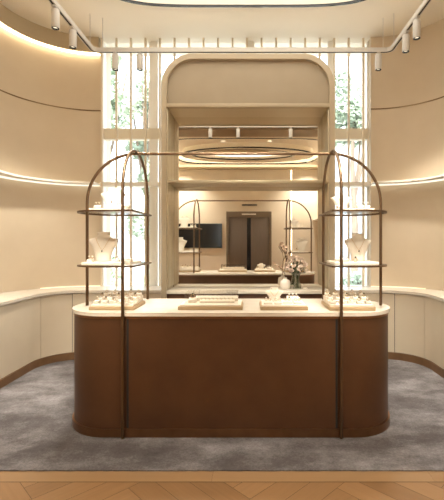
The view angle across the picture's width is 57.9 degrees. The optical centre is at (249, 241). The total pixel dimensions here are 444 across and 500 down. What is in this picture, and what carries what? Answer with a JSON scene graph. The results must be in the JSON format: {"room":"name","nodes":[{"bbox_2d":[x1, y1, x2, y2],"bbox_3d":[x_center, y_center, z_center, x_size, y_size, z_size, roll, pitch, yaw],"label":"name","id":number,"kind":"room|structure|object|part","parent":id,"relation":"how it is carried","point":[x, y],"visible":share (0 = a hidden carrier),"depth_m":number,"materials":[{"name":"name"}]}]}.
{"room":"shop","nodes":[
{"label":"shop","id":0,"kind":"room"},
{"bbox_2d":[0,3,110,292],"bbox_3d":[-2.765,-0.790,0.950,1.350,4.680,10.100,0,0,0],"label":"wall","id":1,"kind":"structure","parent":0,"point":[50,90],"depth_m":5.35,"materials":[{"name":"paint"}]},
{"bbox_2d":[0,352,73,388],"bbox_3d":[-1.925,1.452,3.255,1.650,0.095,4.110,0,0,0],"label":"baseboard","id":2,"kind":"structure","parent":1,"relation":"attached to","point":[11,377],"depth_m":4.71,"materials":[{"name":"brown wood"}]},
{"bbox_2d":[0,175,98,185],"bbox_3d":[-2.564,-0.781,3.299,0.948,0.006,4.598,0,0,0],"label":"light","id":3,"kind":"object","parent":1,"relation":"attached to","point":[21,179],"depth_m":5.18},
{"bbox_2d":[0,22,99,54],"bbox_3d":[-2.908,-2.613,3.364,0.773,0.010,4.689,0,0,11],"label":"light","id":4,"kind":"object","parent":1,"relation":"attached to","point":[4,26],"depth_m":5.28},
{"bbox_2d":[100,41,369,286],"bbox_3d":[-0.210,-0.640,5.670,3.820,4.380,0.220,0,0,0],"label":"window","id":5,"kind":"structure","parent":1,"relation":"in","point":[153,130],"depth_m":5.64,"materials":[{"name":"white"}]},
{"bbox_2d":[0,0,443,55],"bbox_3d":[-0.200,-3.120,0.900,6.600,0.620,10.500,0,0,0],"label":"ceiling","id":6,"kind":"structure","parent":0,"point":[123,20],"depth_m":5.07,"materials":[{"name":"paint"}]},
{"bbox_2d":[101,38,363,285],"bbox_3d":[-0.242,-1.108,5.565,3.657,3.444,0.040,0,0,0],"label":"screen","id":7,"kind":"object","parent":6,"relation":"hanging from","point":[116,39],"visible":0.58,"depth_m":5.54,"materials":[{"name":"beige"}]},
{"bbox_2d":[48,0,431,52],"bbox_3d":[-0.100,-2.612,3.675,3.804,0.438,2.794,0,0,0],"label":"track","id":8,"kind":"object","parent":6,"relation":"hanging from","point":[425,3],"visible":1,"depth_m":5.03,"materials":[{"name":"grey metal"}]},
{"bbox_2d":[51,4,59,30],"bbox_3d":[-1.980,-2.282,4.070,0.080,0.222,0.100,0,0,0],"label":"track spotlight","id":9,"kind":"object","parent":8,"relation":"attached to","point":[55,13],"visible":1,"depth_m":4.04,"materials":[{"name":"grey metal"}]},
{"bbox_2d":[69,26,76,48],"bbox_3d":[-1.980,-2.282,4.470,0.080,0.222,0.100,0,0,0],"label":"track spotlight","id":10,"kind":"object","parent":8,"relation":"attached to","point":[72,32],"visible":1,"depth_m":4.44,"materials":[{"name":"grey metal"}]},
{"bbox_2d":[112,51,118,70],"bbox_3d":[-1.700,-2.282,5.050,0.080,0.222,0.100,0,0,0],"label":"track spotlight","id":11,"kind":"object","parent":8,"relation":"attached to","point":[115,57],"visible":1,"depth_m":5.02,"materials":[{"name":"grey metal"}]},
{"bbox_2d":[137,51,142,70],"bbox_3d":[-1.390,-2.282,5.050,0.080,0.222,0.100,0,0,0],"label":"track spotlight","id":12,"kind":"object","parent":8,"relation":"attached to","point":[139,55],"visible":1,"depth_m":5.01,"materials":[{"name":"grey metal"}]},
{"bbox_2d":[375,51,381,70],"bbox_3d":[1.620,-2.282,5.050,0.080,0.222,0.100,0,0,0],"label":"track spotlight","id":13,"kind":"object","parent":8,"relation":"attached to","point":[378,57],"visible":1,"depth_m":5.02,"materials":[{"name":"grey metal"}]},
{"bbox_2d":[402,30,409,53],"bbox_3d":[1.780,-2.282,4.570,0.080,0.222,0.100,0,0,0],"label":"track spotlight","id":14,"kind":"object","parent":8,"relation":"attached to","point":[405,37],"visible":1,"depth_m":4.54,"materials":[{"name":"grey metal"}]},
{"bbox_2d":[413,15,420,39],"bbox_3d":[1.780,-2.282,4.270,0.080,0.222,0.100,0,0,0],"label":"track spotlight","id":15,"kind":"object","parent":8,"relation":"attached to","point":[416,22],"visible":1,"depth_m":4.24,"materials":[{"name":"grey metal"}]},
{"bbox_2d":[0,471,443,499],"bbox_3d":[-0.200,1.540,0.900,6.400,0.080,10.400,0,0,0],"label":"floor","id":16,"kind":"structure","parent":0,"point":[14,485],"depth_m":2.46,"materials":[{"name":"brown wood"}]},
{"bbox_2d":[0,296,40,378],"bbox_3d":[-2.778,1.027,4.246,0.516,0.754,1.490,0,0,0],"label":"base cabinet","id":17,"kind":"object","parent":16,"relation":"on","point":[20,321],"visible":0.83,"depth_m":4.42,"materials":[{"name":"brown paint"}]},
{"bbox_2d":[40,293,71,357],"bbox_3d":[-2.574,1.027,5.134,0.524,0.754,0.761,0,0,45],"label":"base cabinet","id":18,"kind":"object","parent":16,"relation":"on","point":[56,310],"visible":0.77,"depth_m":4.98,"materials":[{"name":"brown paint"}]},
{"bbox_2d":[72,293,160,351],"bbox_3d":[-1.766,1.027,5.338,1.332,0.754,0.516,0,0,0],"label":"base cabinet","id":19,"kind":"object","parent":16,"relation":"on","point":[77,298],"visible":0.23,"depth_m":5.11,"materials":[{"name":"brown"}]},
{"bbox_2d":[0,285,160,305],"bbox_3d":[-2.068,0.628,3.398,1.936,0.042,4.396,0,0,0],"label":"countertop","id":20,"kind":"structure","parent":19,"relation":"on","point":[12,296],"depth_m":5.09,"materials":[{"name":"beige stone"}]},
{"bbox_2d":[40,285,99,288],"bbox_3d":[-2.444,0.611,5.463,0.745,0.008,0.094,0,0,-24],"label":"light","id":21,"kind":"object","parent":20,"relation":"on","point":[63,287],"depth_m":5.41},
{"bbox_2d":[0,359,443,470],"bbox_3d":[-0.210,1.495,3.882,4.780,0.008,2.536,0,0,0],"label":"carpet","id":22,"kind":"object","parent":16,"relation":"on","point":[37,432],"visible":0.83,"depth_m":2.96,"materials":[{"name":"grey carpet"}]},
{"bbox_2d":[72,299,389,436],"bbox_3d":[-0.155,1.014,3.430,2.656,0.949,0.770,0,0,0],"label":"counter","id":23,"kind":"object","parent":22,"relation":"on","point":[251,371],"depth_m":3.06,"materials":[{"name":"brown wood"}]},
{"bbox_2d":[89,295,144,309],"bbox_3d":[-1.093,0.500,3.325,0.357,0.078,0.350,0,0,0],"label":"tray","id":24,"kind":"object","parent":23,"relation":"on","point":[139,302],"visible":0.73,"depth_m":3.16,"materials":[{"name":"beige fabric"}]},
{"bbox_2d":[178,300,242,309],"bbox_3d":[-0.315,0.519,3.317,0.514,0.040,0.305,0,0,0],"label":"tray","id":25,"kind":"object","parent":23,"relation":"on","point":[237,305],"visible":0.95,"depth_m":3.17,"materials":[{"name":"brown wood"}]},
{"bbox_2d":[188,297,196,302],"bbox_3d":[-0.475,0.480,3.300,0.062,0.040,0.060,0,0,0],"label":"block","id":26,"kind":"object","parent":25,"relation":"on","point":[190,300],"visible":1,"depth_m":3.28,"materials":[{"name":"beige fabric"}]},
{"bbox_2d":[196,295,237,300],"bbox_3d":[-0.280,0.477,3.390,0.360,0.045,0.035,0,0,0],"label":"bar","id":27,"kind":"object","parent":25,"relation":"on","point":[197,296],"visible":0.6,"depth_m":3.39,"materials":[{"name":"beige fabric"}]},
{"bbox_2d":[200,299,234,302],"bbox_3d":[-0.270,0.487,3.300,0.285,0.026,0.060,0,0,0],"label":"bar","id":28,"kind":"object","parent":25,"relation":"on","point":[202,300],"visible":1,"depth_m":3.27,"materials":[{"name":"beige fabric"}]},
{"bbox_2d":[259,300,307,309],"bbox_3d":[0.270,0.519,3.305,0.376,0.040,0.310,0,0,0],"label":"tray","id":29,"kind":"object","parent":23,"relation":"on","point":[303,306],"visible":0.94,"depth_m":3.16,"materials":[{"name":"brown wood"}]},
{"bbox_2d":[264,300,272,304],"bbox_3d":[0.145,0.487,3.220,0.070,0.026,0.050,0,0,0],"label":"block","id":30,"kind":"object","parent":29,"relation":"on","point":[267,302],"visible":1,"depth_m":3.20,"materials":[{"name":"beige fabric"}]},
{"bbox_2d":[265,287,282,301],"bbox_3d":[0.205,0.443,3.371,0.155,0.115,0.059,0,0,0],"label":"bust","id":31,"kind":"object","parent":29,"relation":"on","point":[274,290],"visible":0.88,"depth_m":3.36,"materials":[{"name":"beige fabric"}]},
{"bbox_2d":[274,301,281,304],"bbox_3d":[0.225,0.487,3.215,0.060,0.026,0.050,0,0,0],"label":"block","id":32,"kind":"object","parent":29,"relation":"on","point":[275,302],"visible":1,"depth_m":3.19,"materials":[{"name":"beige fabric"}]},
{"bbox_2d":[283,300,291,303],"bbox_3d":[0.305,0.487,3.250,0.075,0.026,0.050,0,0,0],"label":"block","id":33,"kind":"object","parent":29,"relation":"on","point":[284,301],"visible":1,"depth_m":3.23,"materials":[{"name":"beige fabric"}]},
{"bbox_2d":[287,296,298,301],"bbox_3d":[0.360,0.477,3.370,0.100,0.045,0.050,0,0,0],"label":"block","id":34,"kind":"object","parent":29,"relation":"on","point":[291,297],"visible":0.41,"depth_m":3.35,"materials":[{"name":"beige fabric"}]},
{"bbox_2d":[293,300,301,303],"bbox_3d":[0.385,0.487,3.230,0.065,0.026,0.050,0,0,0],"label":"block","id":35,"kind":"object","parent":29,"relation":"on","point":[294,301],"visible":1,"depth_m":3.21,"materials":[{"name":"beige fabric"}]},
{"bbox_2d":[321,295,375,310],"bbox_3d":[0.803,0.500,3.310,0.363,0.078,0.360,0,0,0],"label":"tray","id":36,"kind":"object","parent":23,"relation":"on","point":[331,307],"visible":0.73,"depth_m":3.14,"materials":[{"name":"beige fabric"}]},
{"bbox_2d":[77,149,386,438],"bbox_3d":[-0.146,0.355,3.402,2.567,2.264,0.770,0,0,0],"label":"display stand","id":37,"kind":"object","parent":22,"relation":"on","point":[87,212],"visible":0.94,"depth_m":3.39,"materials":[{"name":"brown metal"}]},
{"bbox_2d":[81,260,140,264],"bbox_3d":[-1.157,0.173,3.380,0.385,0.022,0.360,0,0,0],"label":"pad","id":38,"kind":"object","parent":37,"relation":"on","point":[111,262],"visible":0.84,"depth_m":3.20,"materials":[{"name":"beige fabric"}]},
{"bbox_2d":[89,232,118,260],"bbox_3d":[-1.258,0.038,3.433,0.255,0.250,0.102,0,0,-3],"label":"bust","id":39,"kind":"object","parent":38,"relation":"on","point":[102,238],"visible":1,"depth_m":3.41,"materials":[{"name":"beige fabric"}]},
{"bbox_2d":[89,208,137,213],"bbox_3d":[-1.137,-0.262,3.400,0.325,0.022,0.360,0,0,0],"label":"pad","id":40,"kind":"object","parent":37,"relation":"on","point":[126,212],"visible":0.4,"depth_m":3.22,"materials":[{"name":"beige fabric"}]},
{"bbox_2d":[101,188,125,207],"bbox_3d":[-1.180,-0.369,3.442,0.215,0.195,0.085,0,0,0],"label":"bust","id":41,"kind":"object","parent":40,"relation":"on","point":[111,192],"visible":0.84,"depth_m":3.42,"materials":[{"name":"beige fabric"}]},
{"bbox_3d":[-1.164,-0.248,3.390,0.488,0.005,0.567,0,0,0],"label":"glass pane","id":42,"kind":"part","parent":37,"relation":"part of","materials":[{"name":"clear glass"}]},
{"bbox_2d":[77,262,151,267],"bbox_3d":[-1.167,0.191,3.390,0.525,0.014,0.600,0,0,0],"label":"shelf","id":43,"kind":"object","parent":37,"relation":"attached to","point":[142,263],"depth_m":3.17,"materials":[{"name":"brown metal"}]},
{"bbox_2d":[77,210,151,215],"bbox_3d":[-1.167,-0.244,3.390,0.525,0.014,0.600,0,0,0],"label":"shelf","id":44,"kind":"object","parent":37,"relation":"attached to","point":[86,212],"depth_m":3.40,"materials":[{"name":"glass"}]},
{"bbox_3d":[-1.164,0.187,3.390,0.488,0.005,0.567,0,0,0],"label":"glass pane","id":45,"kind":"part","parent":37,"relation":"part of","materials":[{"name":"clear glass"}]},
{"bbox_2d":[326,260,378,264],"bbox_3d":[0.860,0.173,3.390,0.360,0.022,0.340,0,0,0],"label":"pad","id":46,"kind":"object","parent":37,"relation":"on","point":[366,262],"visible":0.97,"depth_m":3.22,"materials":[{"name":"beige fabric"}]},
{"bbox_2d":[344,233,370,260],"bbox_3d":[0.928,0.044,3.443,0.232,0.238,0.093,0,0,0],"label":"bust","id":47,"kind":"object","parent":46,"relation":"on","point":[357,238],"visible":0.99,"depth_m":3.42,"materials":[{"name":"beige fabric"}]},
{"bbox_2d":[319,262,386,267],"bbox_3d":[0.885,0.191,3.390,0.503,0.014,0.600,0,0,0],"label":"shelf","id":48,"kind":"object","parent":37,"relation":"attached to","point":[381,264],"depth_m":3.17,"materials":[{"name":"brown metal"}]},
{"bbox_2d":[319,210,386,215],"bbox_3d":[0.885,-0.244,3.390,0.503,0.014,0.600,0,0,0],"label":"shelf","id":49,"kind":"object","parent":37,"relation":"attached to","point":[366,212],"depth_m":3.40,"materials":[{"name":"glass"}]},
{"bbox_2d":[333,208,374,213],"bbox_3d":[0.853,-0.262,3.385,0.305,0.022,0.330,0,0,0],"label":"pad","id":50,"kind":"object","parent":37,"relation":"on","point":[337,208],"visible":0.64,"depth_m":3.22,"materials":[{"name":"beige fabric"}]},
{"bbox_2d":[331,193,351,207],"bbox_3d":[0.790,-0.347,3.441,0.180,0.150,0.070,0,0,6],"label":"bust","id":51,"kind":"object","parent":50,"relation":"on","point":[335,199],"visible":0.72,"depth_m":3.43,"materials":[{"name":"beige fabric"}]},
{"bbox_3d":[0.882,-0.248,3.390,0.468,0.005,0.567,0,0,0],"label":"glass pane","id":52,"kind":"part","parent":37,"relation":"part of","materials":[{"name":"clear glass"}]},
{"bbox_3d":[0.882,0.187,3.390,0.468,0.005,0.567,0,0,0],"label":"glass pane","id":53,"kind":"part","parent":37,"relation":"part of","materials":[{"name":"clear glass"}]},
{"bbox_2d":[166,287,329,298],"bbox_3d":[-0.025,1.048,5.112,2.002,0.894,0.425,0,0,0],"label":"console","id":54,"kind":"object","parent":16,"relation":"on","point":[175,292],"visible":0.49,"depth_m":4.94,"materials":[{"name":"beige stone"}]},
{"bbox_2d":[280,277,289,288],"bbox_3d":[0.452,0.528,5.140,0.132,0.146,0.132,0,0,0],"label":"ceramic vase","id":55,"kind":"object","parent":54,"relation":"on","point":[284,283],"visible":0.98,"depth_m":5.09,"materials":[{"name":"white ceramic"}]},
{"bbox_2d":[274,242,289,273],"bbox_3d":[0.406,0.237,5.136,0.206,0.480,0.071,0,0,7],"label":"branch","id":56,"kind":"object","parent":55,"relation":"in","point":[282,243],"visible":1,"depth_m":5.13,"materials":[{"name":"pink plant"}]},
{"bbox_2d":[293,273,301,288],"bbox_3d":[0.605,0.501,5.120,0.110,0.200,0.110,0,0,0],"label":"glass vase","id":57,"kind":"object","parent":54,"relation":"on","point":[300,273],"visible":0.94,"depth_m":5.11,"materials":[{"name":"glass"}]},
{"bbox_2d":[288,268,296,287],"bbox_3d":[0.546,0.456,5.098,0.145,0.260,0.063,0,0,-44],"label":"rose","id":58,"kind":"object","parent":57,"relation":"in","point":[289,269],"visible":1,"depth_m":5.08,"materials":[{"name":"pink plant"}]},
{"bbox_2d":[161,53,334,298],"bbox_3d":[-0.025,-0.411,5.143,2.136,3.817,0.454,0,0,0],"label":"arched alcove","id":59,"kind":"object","parent":16,"relation":"on","point":[226,219],"visible":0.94,"depth_m":5.33,"materials":[{"name":"beige paint"}]},
{"bbox_3d":[-1.022,-0.546,5.037,0.012,2.232,0.175,0,0,0],"label":"panel","id":60,"kind":"part","parent":59,"relation":"part of","materials":[{"name":"beige metal"}]},
{"bbox_3d":[-1.022,-0.546,5.237,0.012,2.232,0.207,0,0,0],"label":"panel","id":61,"kind":"part","parent":59,"relation":"part of","materials":[{"name":"beige paint"}]},
{"bbox_3d":[-0.025,-1.669,5.165,2.006,0.011,0.370,0,0,0],"label":"soffit panel","id":62,"kind":"part","parent":59,"relation":"part of","materials":[{"name":"beige metal"}]},
{"bbox_2d":[168,180,327,186],"bbox_3d":[-0.025,-0.747,5.122,1.978,0.030,0.405,0,0,0],"label":"shelf","id":63,"kind":"object","parent":59,"relation":"attached to","point":[171,183],"depth_m":5.01,"materials":[{"name":"beige metal"}]},
{"bbox_2d":[174,117,321,286],"bbox_3d":[-0.025,-0.533,5.340,1.980,2.257,0.020,0,0,0],"label":"mirror","id":64,"kind":"object","parent":59,"relation":"attached to","point":[224,236],"depth_m":5.33,"materials":[{"name":"clear glass"}]},
{"bbox_3d":[-0.025,-1.965,5.160,2.006,0.580,0.380,0,0,0],"label":"header panel","id":65,"kind":"part","parent":59,"relation":"part of","materials":[{"name":"beige paint"}]},
{"bbox_3d":[0.972,-0.546,5.237,0.012,2.232,0.207,0,0,0],"label":"panel","id":66,"kind":"part","parent":59,"relation":"part of","materials":[{"name":"beige metal"}]},
{"bbox_3d":[0.972,-0.546,5.037,0.012,2.232,0.175,0,0,0],"label":"panel","id":67,"kind":"part","parent":59,"relation":"part of","materials":[{"name":"beige metal"}]},
{"bbox_2d":[339,293,394,351],"bbox_3d":[1.523,1.027,5.303,0.926,0.754,0.446,0,0,0],"label":"base cabinet","id":68,"kind":"object","parent":16,"relation":"on","point":[388,299],"visible":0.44,"depth_m":5.10,"materials":[{"name":"beige"}]},
{"bbox_2d":[335,286,443,301],"bbox_3d":[1.803,0.628,3.363,1.486,0.042,4.326,0,0,0],"label":"countertop","id":69,"kind":"structure","parent":68,"relation":"on","point":[436,294],"depth_m":5.09,"materials":[{"name":"beige stone"}]},
{"bbox_2d":[371,286,425,288],"bbox_3d":[1.997,0.611,5.402,0.689,0.008,0.088,0,0,24],"label":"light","id":70,"kind":"object","parent":69,"relation":"on","point":[375,287],"depth_m":5.37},
{"bbox_2d":[395,293,425,357],"bbox_3d":[2.129,1.027,5.109,0.454,0.754,0.704,0,0,-45],"label":"base cabinet","id":71,"kind":"object","parent":16,"relation":"on","point":[409,309],"visible":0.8,"depth_m":4.97,"materials":[{"name":"beige paint"}]},
{"bbox_2d":[425,297,443,368],"bbox_3d":[2.323,1.027,4.233,0.446,0.754,1.465,0,0,0],"label":"base cabinet","id":72,"kind":"object","parent":16,"relation":"on","point":[434,308],"visible":0.79,"depth_m":4.62,"materials":[{"name":"beige paint"}]},
{"bbox_2d":[364,18,443,290],"bbox_3d":[2.310,-0.790,0.915,1.280,4.680,10.030,0,0,0],"label":"wall","id":73,"kind":"structure","parent":0,"point":[406,97],"depth_m":5.39,"materials":[{"name":"paint"}]},
{"bbox_2d":[371,179,443,185],"bbox_3d":[2.109,-0.781,3.264,0.878,0.006,4.528,0,0,0],"label":"light","id":74,"kind":"object","parent":73,"relation":"attached to","point":[409,182],"depth_m":5.27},
{"bbox_2d":[388,352,443,377],"bbox_3d":[1.695,1.452,3.255,1.270,0.095,4.110,0,0,0],"label":"baseboard","id":75,"kind":"structure","parent":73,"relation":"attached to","point":[427,363],"depth_m":4.89,"materials":[{"name":"brown wood"}]},
{"label":"outside","id":76,"kind":"structure","parent":0,"visible":0},
{"bbox_2d":[112,280,141,284],"bbox_3d":[0.000,2.250,23.200,50.000,0.300,33.600,0,0,0],"label":"ground","id":77,"kind":"structure","parent":76,"point":[126,282],"depth_m":21.27,"materials":[{"name":"white"}]},
{"bbox_2d":[111,250,129,284],"bbox_3d":[-4.144,1.029,10.232,2.183,2.150,1.688,0,0,0],"label":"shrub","id":78,"kind":"object","parent":77,"relation":"on","point":[113,252],"visible":0.02,"depth_m":10.25,"materials":[{"name":"green plant"}]},
{"bbox_2d":[111,56,136,191],"bbox_3d":[-5.052,-2.186,11.819,2.958,8.580,2.830,0,0,36],"label":"street tree","id":79,"kind":"object","parent":77,"relation":"on","point":[124,111],"visible":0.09,"depth_m":11.85,"materials":[{"name":"green plant"}]},
{"bbox_2d":[111,207,143,279],"bbox_3d":[-7.300,0.100,24.975,9.400,4.000,6.050,0,0,0],"label":"building","id":80,"kind":"structure","parent":77,"relation":"on","point":[137,244],"depth_m":22.00,"materials":[{"name":"stone"}]},
{"bbox_2d":[134,277,143,284],"bbox_3d":[-2.460,1.250,10.887,1.752,1.709,1.426,0,0,0],"label":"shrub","id":81,"kind":"object","parent":77,"relation":"on","point":[142,281],"visible":0.02,"depth_m":10.76,"materials":[{"name":"green plant"}]},
{"bbox_2d":[123,68,162,239],"bbox_3d":[-3.183,-1.821,13.335,1.916,7.851,1.960,0,0,0],"label":"street tree","id":82,"kind":"object","parent":77,"relation":"on","point":[136,145],"visible":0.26,"depth_m":12.73,"materials":[{"name":"green plant"}]},
{"bbox_2d":[335,69,361,272],"bbox_3d":[3.510,-1.809,13.644,2.038,7.826,1.906,0,0,0],"label":"street tree","id":83,"kind":"object","parent":77,"relation":"on","point":[341,103],"visible":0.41,"depth_m":13.39,"materials":[{"name":"green plant"}]},
{"bbox_3d":[3.511,-4.490,13.646,2.029,2.464,1.897,0,0,0],"label":"crown","id":84,"kind":"part","parent":83,"relation":"part of","materials":[{"name":"green plant"}]},
{"bbox_2d":[335,141,361,283],"bbox_3d":[5.900,-1.500,22.975,10.200,7.200,6.050,0,0,0],"label":"office building","id":85,"kind":"structure","parent":77,"relation":"on","point":[343,150],"depth_m":19.95,"materials":[{"name":"stone"}]},
{"bbox_2d":[335,270,361,284],"bbox_3d":[2.838,1.421,10.628,1.632,1.369,1.424,0,0,-37],"label":"shrub","id":86,"kind":"object","parent":77,"relation":"on","point":[355,278],"visible":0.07,"depth_m":10.58,"materials":[{"name":"green plant"}]}
]}

